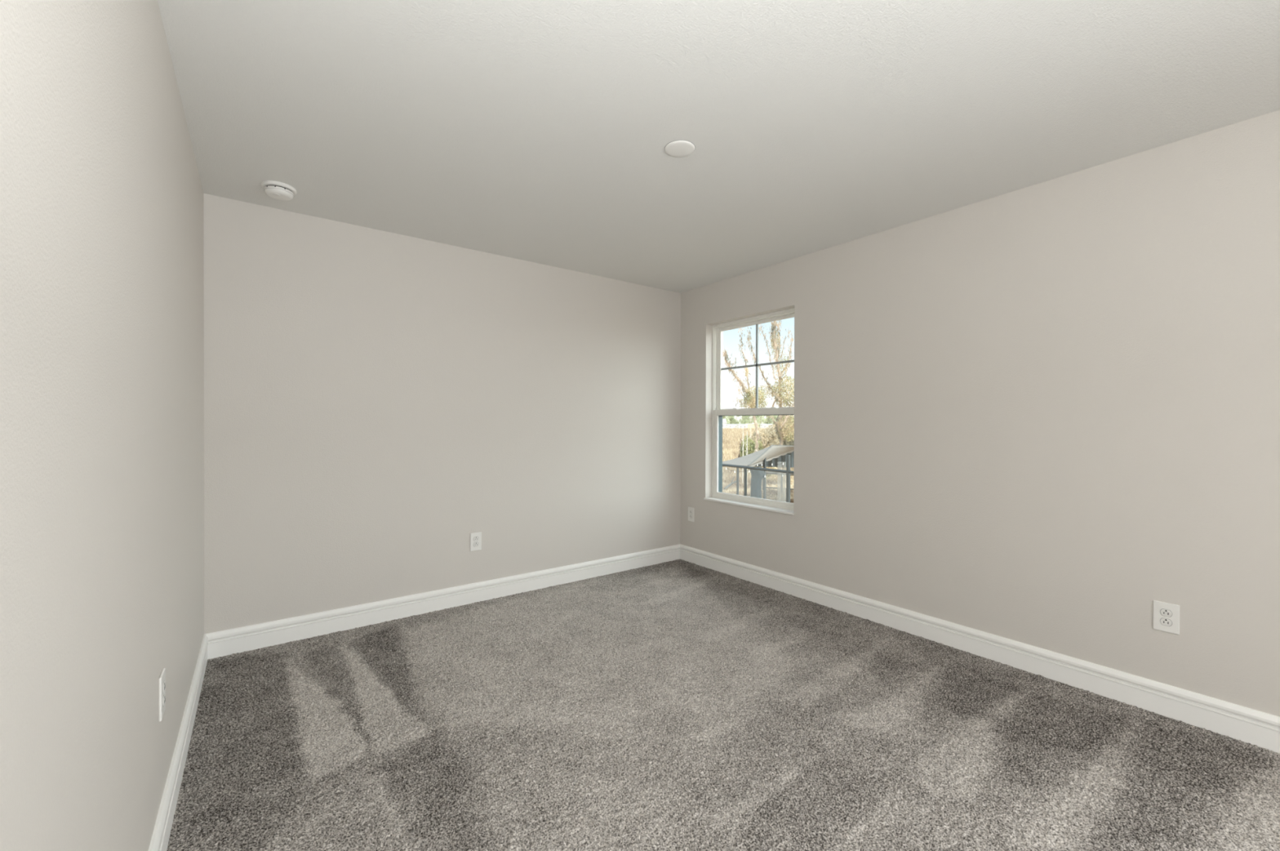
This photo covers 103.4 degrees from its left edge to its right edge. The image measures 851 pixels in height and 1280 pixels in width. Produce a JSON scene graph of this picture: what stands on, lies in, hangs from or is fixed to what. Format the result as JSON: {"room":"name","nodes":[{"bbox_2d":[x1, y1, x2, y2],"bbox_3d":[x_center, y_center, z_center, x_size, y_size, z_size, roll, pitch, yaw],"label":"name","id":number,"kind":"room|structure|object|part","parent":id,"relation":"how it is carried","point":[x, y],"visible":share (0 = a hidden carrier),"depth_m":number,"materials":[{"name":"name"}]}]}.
{"room":"empty bedroom","nodes":[
{"label":"empty bedroom","id":0,"kind":"room"},
{"bbox_2d":[0,0,204,850],"bbox_3d":[-0.289,0.023,-0.154,0.190,2.540,6.882,0,0,-37],"label":"wall","id":1,"kind":"structure","parent":0,"point":[102,195],"depth_m":0.87,"materials":[{"name":"white paint"}]},
{"bbox_2d":[158,667,165,720],"bbox_3d":[-1.395,0.784,1.478,0.009,0.125,0.079,0,0,-37],"label":"electrical outlet","id":2,"kind":"object","parent":1,"relation":"attached to","point":[162,680],"visible":1,"depth_m":1.46,"materials":[{"name":"white plastic"}]},
{"bbox_2d":[162,693,165,706],"bbox_3d":[-1.393,0.804,1.480,0.003,0.028,0.034,0,0,-37],"label":"receptacle","id":3,"kind":"object","parent":2,"relation":"attached to","point":[163,695],"depth_m":1.48,"materials":[{"name":"white plastic"}]},
{"bbox_2d":[162,680,165,693],"bbox_3d":[-1.393,0.765,1.480,0.004,0.030,0.037,0,0,-37],"label":"receptacle","id":4,"kind":"object","parent":2,"relation":"attached to","point":[163,682],"depth_m":1.48,"materials":[{"name":"white plastic"}]},
{"bbox_2d":[148,633,208,850],"bbox_3d":[-0.266,1.175,-0.011,0.017,0.134,6.692,0,0,-37],"label":"baseboard","id":5,"kind":"structure","parent":1,"relation":"attached to","point":[164,820],"depth_m":1.71,"materials":[{"name":"white paint"}]},
{"bbox_2d":[204,193,680,633],"bbox_3d":[-1.089,0.005,3.671,3.520,2.540,0.190,0,0,-37],"label":"wall","id":6,"kind":"structure","parent":0,"point":[375,401],"depth_m":3.25,"materials":[{"name":"white paint"}]},
{"bbox_2d":[205,543,679,658],"bbox_3d":[-0.954,1.159,3.650,3.330,0.134,0.017,0,0,-37],"label":"baseboard","id":7,"kind":"structure","parent":6,"relation":"attached to","point":[247,637],"depth_m":3.25,"materials":[{"name":"white paint"}]},
{"bbox_2d":[470,531,481,551],"bbox_3d":[-1.140,0.805,3.513,0.079,0.125,0.009,0,0,-37],"label":"electrical outlet","id":8,"kind":"object","parent":6,"relation":"attached to","point":[475,537],"visible":1,"depth_m":3.51,"materials":[{"name":"white plastic"}]},
{"bbox_2d":[473,536,478,541],"bbox_3d":[-1.138,0.786,3.510,0.037,0.030,0.004,0,0,-37],"label":"receptacle","id":9,"kind":"object","parent":8,"relation":"attached to","point":[475,538],"depth_m":3.51,"materials":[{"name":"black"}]},
{"bbox_2d":[157,0,1279,293],"bbox_3d":[1.062,-1.294,0.976,3.710,0.210,7.072,0,0,-37],"label":"ceiling","id":10,"kind":"structure","parent":0,"point":[539,131],"depth_m":1.92,"materials":[{"name":"white paint"}]},
{"bbox_2d":[261,180,296,200],"bbox_3d":[-1.837,-1.187,2.575,0.147,0.050,0.147,0,0,-37],"label":"smoke detector","id":11,"kind":"object","parent":10,"relation":"attached to","point":[274,189],"visible":1,"depth_m":2.54,"materials":[{"name":"white plastic"}]},
{"bbox_2d":[166,558,1279,850],"bbox_3d":[1.056,1.313,0.986,3.710,0.156,7.072,0,0,-37],"label":"floor","id":12,"kind":"structure","parent":0,"point":[677,704],"depth_m":1.95,"materials":[{"name":"carpet"}]},
{"bbox_2d":[680,110,1279,715],"bbox_3d":[2.464,0.020,2.041,0.190,2.540,7.072,0,0,-37],"label":"wall","id":13,"kind":"structure","parent":0,"point":[1043,415],"depth_m":2.46,"materials":[{"name":"white paint"}]},
{"bbox_2d":[688,506,693,521],"bbox_3d":[0.457,0.797,4.536,0.009,0.125,0.079,0,0,-37],"label":"electrical outlet","id":14,"kind":"object","parent":13,"relation":"attached to","point":[691,510],"visible":1,"depth_m":4.53,"materials":[{"name":"white plastic"}]},
{"bbox_2d":[703,307,794,515],"bbox_3d":[0.905,-0.114,4.080,0.183,1.521,0.921,0,0,-37],"label":"window","id":15,"kind":"structure","parent":13,"relation":"in","point":[717,495],"depth_m":4.28,"materials":[{"name":"white plastic"}]},
{"bbox_3d":[0.868,0.638,4.055,0.093,0.017,0.921,0,0,-37],"label":"sill","id":16,"kind":"part","parent":15,"relation":"part of","materials":[{"name":"white paint"}]},
{"bbox_3d":[0.919,0.237,4.088,0.029,0.741,0.880,0,0,-37],"label":"sash","id":17,"kind":"part","parent":15,"relation":"part of","materials":[{"name":"white plastic"}]},
{"bbox_3d":[0.951,-0.474,4.109,0.030,0.745,0.839,0,0,-37],"label":"sash","id":18,"kind":"part","parent":15,"relation":"part of","materials":[{"name":"glass"}]},
{"bbox_3d":[0.955,0.251,4.115,0.060,0.697,0.847,0,0,-37],"label":"screen frame","id":19,"kind":"part","parent":15,"relation":"part of","materials":[{"name":"white"}]},
{"bbox_2d":[720,324,794,408],"bbox_3d":[0.951,-0.482,4.109,0.014,0.681,0.787,0,0,-37],"label":"grille","id":20,"kind":"object","parent":15,"relation":"attached to","point":[738,326],"depth_m":4.13,"materials":[{"name":"grey"}]},
{"bbox_2d":[680,543,1279,752],"bbox_3d":[2.378,1.173,1.983,0.017,0.134,6.692,0,0,-37],"label":"baseboard","id":21,"kind":"structure","parent":13,"relation":"attached to","point":[1246,724],"depth_m":2.50,"materials":[{"name":"white paint"}]},
{"bbox_2d":[1153,600,1179,634],"bbox_3d":[2.249,0.819,2.161,0.009,0.125,0.079,0,0,-37],"label":"electrical outlet","id":22,"kind":"object","parent":13,"relation":"attached to","point":[1166,615],"visible":1,"depth_m":2.16,"materials":[{"name":"white plastic"}]},
{"bbox_2d":[1160,617,1172,626],"bbox_3d":[2.247,0.839,2.160,0.001,0.030,0.037,0,0,-37],"label":"receptacle","id":23,"kind":"object","parent":22,"relation":"attached to","point":[1164,621],"depth_m":2.16,"materials":[{"name":"white plastic"}]},
{"bbox_2d":[1160,608,1172,617],"bbox_3d":[2.247,0.800,2.160,0.001,0.030,0.037,0,0,-37],"label":"receptacle","id":24,"kind":"object","parent":22,"relation":"attached to","point":[1164,612],"depth_m":2.16,"materials":[{"name":"white plastic"}]},
{"label":"outside","id":25,"kind":"structure","parent":0,"visible":0},
{"bbox_2d":[722,425,793,502],"bbox_3d":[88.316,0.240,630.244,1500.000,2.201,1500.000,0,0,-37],"label":"field","id":26,"kind":"structure","parent":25,"point":[731,437],"depth_m":33.03,"materials":[{"name":"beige plant"}]},
{"bbox_2d":[722,418,726,427],"bbox_3d":[52.263,-0.960,333.496,8.800,6.800,7.800,0,0,0],"label":"building","id":27,"kind":"structure","parent":26,"relation":"on","point":[724,420],"depth_m":329.98,"materials":[{"name":"white"}]},
{"bbox_2d":[722,415,729,423],"bbox_3d":[63.824,-4.756,383.629,10.148,14.055,8.961,0,0,-37],"label":"pine tree","id":28,"kind":"object","parent":26,"relation":"on","point":[723,416],"visible":0.12,"depth_m":383.72,"materials":[{"name":"green plant"}]},
{"bbox_2d":[723,475,736,488],"bbox_3d":[5.288,3.245,29.253,0.163,0.520,3.744,0,0,21],"label":"fallen branch","id":29,"kind":"object","parent":26,"relation":"on","point":[731,482],"visible":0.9,"depth_m":28.81,"materials":[{"name":"grey wood"}]},
{"bbox_2d":[726,415,736,423],"bbox_3d":[71.877,-4.671,402.548,9.893,13.770,9.956,0,0,-37],"label":"pine tree","id":30,"kind":"object","parent":26,"relation":"on","point":[732,420],"visible":0.59,"depth_m":400.76,"materials":[{"name":"green plant"}]},
{"bbox_2d":[726,423,737,428],"bbox_3d":[67.621,0.632,369.503,9.800,3.400,7.800,0,0,0],"label":"building","id":31,"kind":"structure","parent":26,"relation":"on","point":[730,425],"depth_m":365.97,"materials":[{"name":"white"}]},
{"bbox_2d":[734,415,740,423],"bbox_3d":[78.493,-5.806,415.055,9.111,15.971,9.860,0,0,-37],"label":"pine tree","id":32,"kind":"object","parent":26,"relation":"on","point":[736,420],"visible":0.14,"depth_m":412.68,"materials":[{"name":"green plant"}]},
{"bbox_2d":[737,423,747,428],"bbox_3d":[71.362,0.705,353.503,6.800,3.400,7.800,0,0,0],"label":"building","id":33,"kind":"structure","parent":26,"relation":"on","point":[740,425],"depth_m":349.98,"materials":[{"name":"white"}]},
{"bbox_2d":[742,426,744,483],"bbox_3d":[6.327,1.832,31.041,0.448,3.420,0.087,0,0,-37],"label":"sapling","id":34,"kind":"object","parent":26,"relation":"on","point":[743,427],"visible":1,"depth_m":31.01,"materials":[{"name":"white plant"}]},
{"bbox_2d":[738,415,749,423],"bbox_3d":[78.334,-4.050,386.034,10.370,12.691,9.334,0,0,-37],"label":"pine tree","id":35,"kind":"object","parent":26,"relation":"on","point":[743,420],"visible":0.58,"depth_m":385.08,"materials":[{"name":"green plant"}]},
{"bbox_2d":[737,435,751,468],"bbox_3d":[7.859,2.143,38.015,1.147,2.754,0.961,0,0,-2],"label":"shrub","id":36,"kind":"object","parent":26,"relation":"on","point":[739,455],"visible":0.06,"depth_m":37.90,"materials":[{"name":"green plant"}]},
{"bbox_2d":[722,328,768,452],"bbox_3d":[6.694,-1.565,32.946,3.838,10.153,1.777,0,0,-21],"label":"tree","id":37,"kind":"object","parent":26,"relation":"on","point":[752,397],"visible":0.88,"depth_m":32.97,"materials":[{"name":"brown plant"}]},
{"bbox_2d":[743,431,751,479],"bbox_3d":[6.111,1.947,28.933,0.370,3.206,0.469,0,0,-37],"label":"sapling","id":38,"kind":"object","parent":26,"relation":"on","point":[747,431],"visible":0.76,"depth_m":29.01,"materials":[{"name":"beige plant"}]},
{"bbox_2d":[746,415,754,423],"bbox_3d":[85.570,-5.686,400.532,10.382,15.878,8.977,0,0,-37],"label":"pine tree","id":39,"kind":"object","parent":26,"relation":"on","point":[747,419],"visible":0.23,"depth_m":399.98,"materials":[{"name":"green plant"}]},
{"bbox_2d":[739,434,763,474],"bbox_3d":[7.679,2.093,35.783,1.567,2.883,1.921,0,0,-37],"label":"shrub","id":40,"kind":"object","parent":26,"relation":"on","point":[750,446],"visible":0.44,"depth_m":35.55,"materials":[{"name":"green plant"}]},
{"bbox_2d":[746,423,758,428],"bbox_3d":[81.870,0.465,369.502,8.800,3.800,7.800,0,0,0],"label":"building","id":41,"kind":"structure","parent":26,"relation":"on","point":[748,424],"depth_m":365.97,"materials":[{"name":"beige"}]},
{"bbox_2d":[722,444,794,502],"bbox_3d":[4.773,2.165,20.864,4.747,2.826,10.279,0,0,16],"label":"gazebo","id":42,"kind":"object","parent":26,"relation":"on","point":[775,454],"visible":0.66,"depth_m":19.33,"materials":[{"name":"grey fabric"}]},
{"bbox_3d":[4.154,2.609,21.504,0.070,1.930,0.070,0,0,-37],"label":"post","id":43,"kind":"part","parent":42,"relation":"part of","materials":[{"name":"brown metal"}]},
{"bbox_3d":[3.790,2.544,18.183,0.075,2.085,0.075,0,0,-37],"label":"post","id":44,"kind":"part","parent":42,"relation":"part of","materials":[{"name":"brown metal"}]},
{"bbox_2d":[725,462,783,477],"bbox_3d":[3.856,1.494,17.000,1.946,0.504,0.039,0,0,0],"label":"string light","id":45,"kind":"object","parent":42,"relation":"hanging from","point":[783,462],"visible":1,"depth_m":17.00,"materials":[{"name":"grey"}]},
{"bbox_2d":[750,466,764,497],"bbox_3d":[4.241,2.535,18.193,0.553,2.065,0.351,0,0,0],"label":"curtain","id":46,"kind":"object","parent":42,"relation":"hanging from","point":[757,475],"depth_m":18.09,"materials":[{"name":"fabric"}]},
{"bbox_3d":[4.835,2.408,19.604,0.075,2.350,0.075,0,0,-37],"label":"post","id":47,"kind":"part","parent":42,"relation":"part of","materials":[{"name":"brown metal"}]},
{"bbox_2d":[755,450,794,466],"bbox_3d":[6.202,1.408,22.794,2.004,0.930,0.108,0,0,11],"label":"canopy roof","id":48,"kind":"object","parent":42,"relation":"hanging from","point":[781,459],"depth_m":22.76,"materials":[{"name":"grey fabric"}]},
{"bbox_3d":[4.837,2.278,16.490,0.095,2.635,0.095,0,0,-37],"label":"post","id":49,"kind":"part","parent":42,"relation":"part of","materials":[{"name":"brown metal"}]},
{"bbox_2d":[755,415,766,427],"bbox_3d":[91.446,-5.302,384.004,10.322,15.270,9.127,0,0,-37],"label":"pine tree","id":50,"kind":"object","parent":26,"relation":"on","point":[761,419],"visible":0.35,"depth_m":383.53,"materials":[{"name":"green plant"}]},
{"bbox_2d":[748,466,777,484],"bbox_3d":[7.304,2.539,29.863,1.473,2.038,1.775,0,0,-37],"label":"shrub","id":51,"kind":"object","parent":26,"relation":"on","point":[753,466],"visible":0.07,"depth_m":29.40,"materials":[{"name":"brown plant"}]},
{"bbox_2d":[751,423,780,449],"bbox_3d":[10.837,1.693,41.927,3.026,3.662,3.072,0,0,22],"label":"shrub","id":52,"kind":"object","parent":26,"relation":"on","point":[768,438],"visible":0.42,"depth_m":41.43,"materials":[{"name":"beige plant"}]},
{"bbox_2d":[760,423,772,428],"bbox_3d":[86.961,0.710,348.503,7.800,3.500,7.800,0,0,0],"label":"building","id":53,"kind":"structure","parent":26,"relation":"on","point":[762,425],"depth_m":345.39,"materials":[{"name":"white"}]},
{"bbox_2d":[764,415,773,423],"bbox_3d":[101.103,-5.189,399.408,9.865,14.965,10.099,0,0,-37],"label":"pine tree","id":54,"kind":"object","parent":26,"relation":"on","point":[767,421],"visible":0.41,"depth_m":396.77,"materials":[{"name":"green plant"}]},
{"bbox_2d":[746,320,794,470],"bbox_3d":[9.452,-2.406,36.126,4.330,12.028,2.265,0,0,4],"label":"tree","id":55,"kind":"object","parent":26,"relation":"on","point":[780,397],"visible":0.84,"depth_m":35.89,"materials":[{"name":"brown plant"}]},
{"bbox_2d":[762,471,793,491],"bbox_3d":[7.564,2.985,27.012,2.086,1.150,0.180,0,0,30],"label":"rail fence","id":56,"kind":"object","parent":26,"relation":"on","point":[781,488],"visible":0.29,"depth_m":26.99,"materials":[{"name":"grey wood"}]},
{"bbox_3d":[7.565,2.560,27.010,1.985,0.156,0.180,0,0,30],"label":"rail","id":57,"kind":"part","parent":56,"relation":"part of","materials":[{"name":"grey wood"}]},
{"bbox_3d":[7.564,3.360,27.013,1.985,0.052,0.060,0,0,30],"label":"rail","id":58,"kind":"part","parent":56,"relation":"part of","materials":[{"name":"grey wood"}]},
{"bbox_3d":[7.564,2.985,27.012,0.102,1.150,0.102,0,0,30],"label":"post","id":59,"kind":"part","parent":56,"relation":"part of","materials":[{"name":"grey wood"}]},
{"bbox_2d":[773,414,794,467],"bbox_3d":[11.269,1.169,38.035,2.409,4.729,2.405,0,0,-37],"label":"shrub","id":60,"kind":"object","parent":26,"relation":"on","point":[791,442],"visible":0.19,"depth_m":37.60,"materials":[{"name":"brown plant"}]}
]}

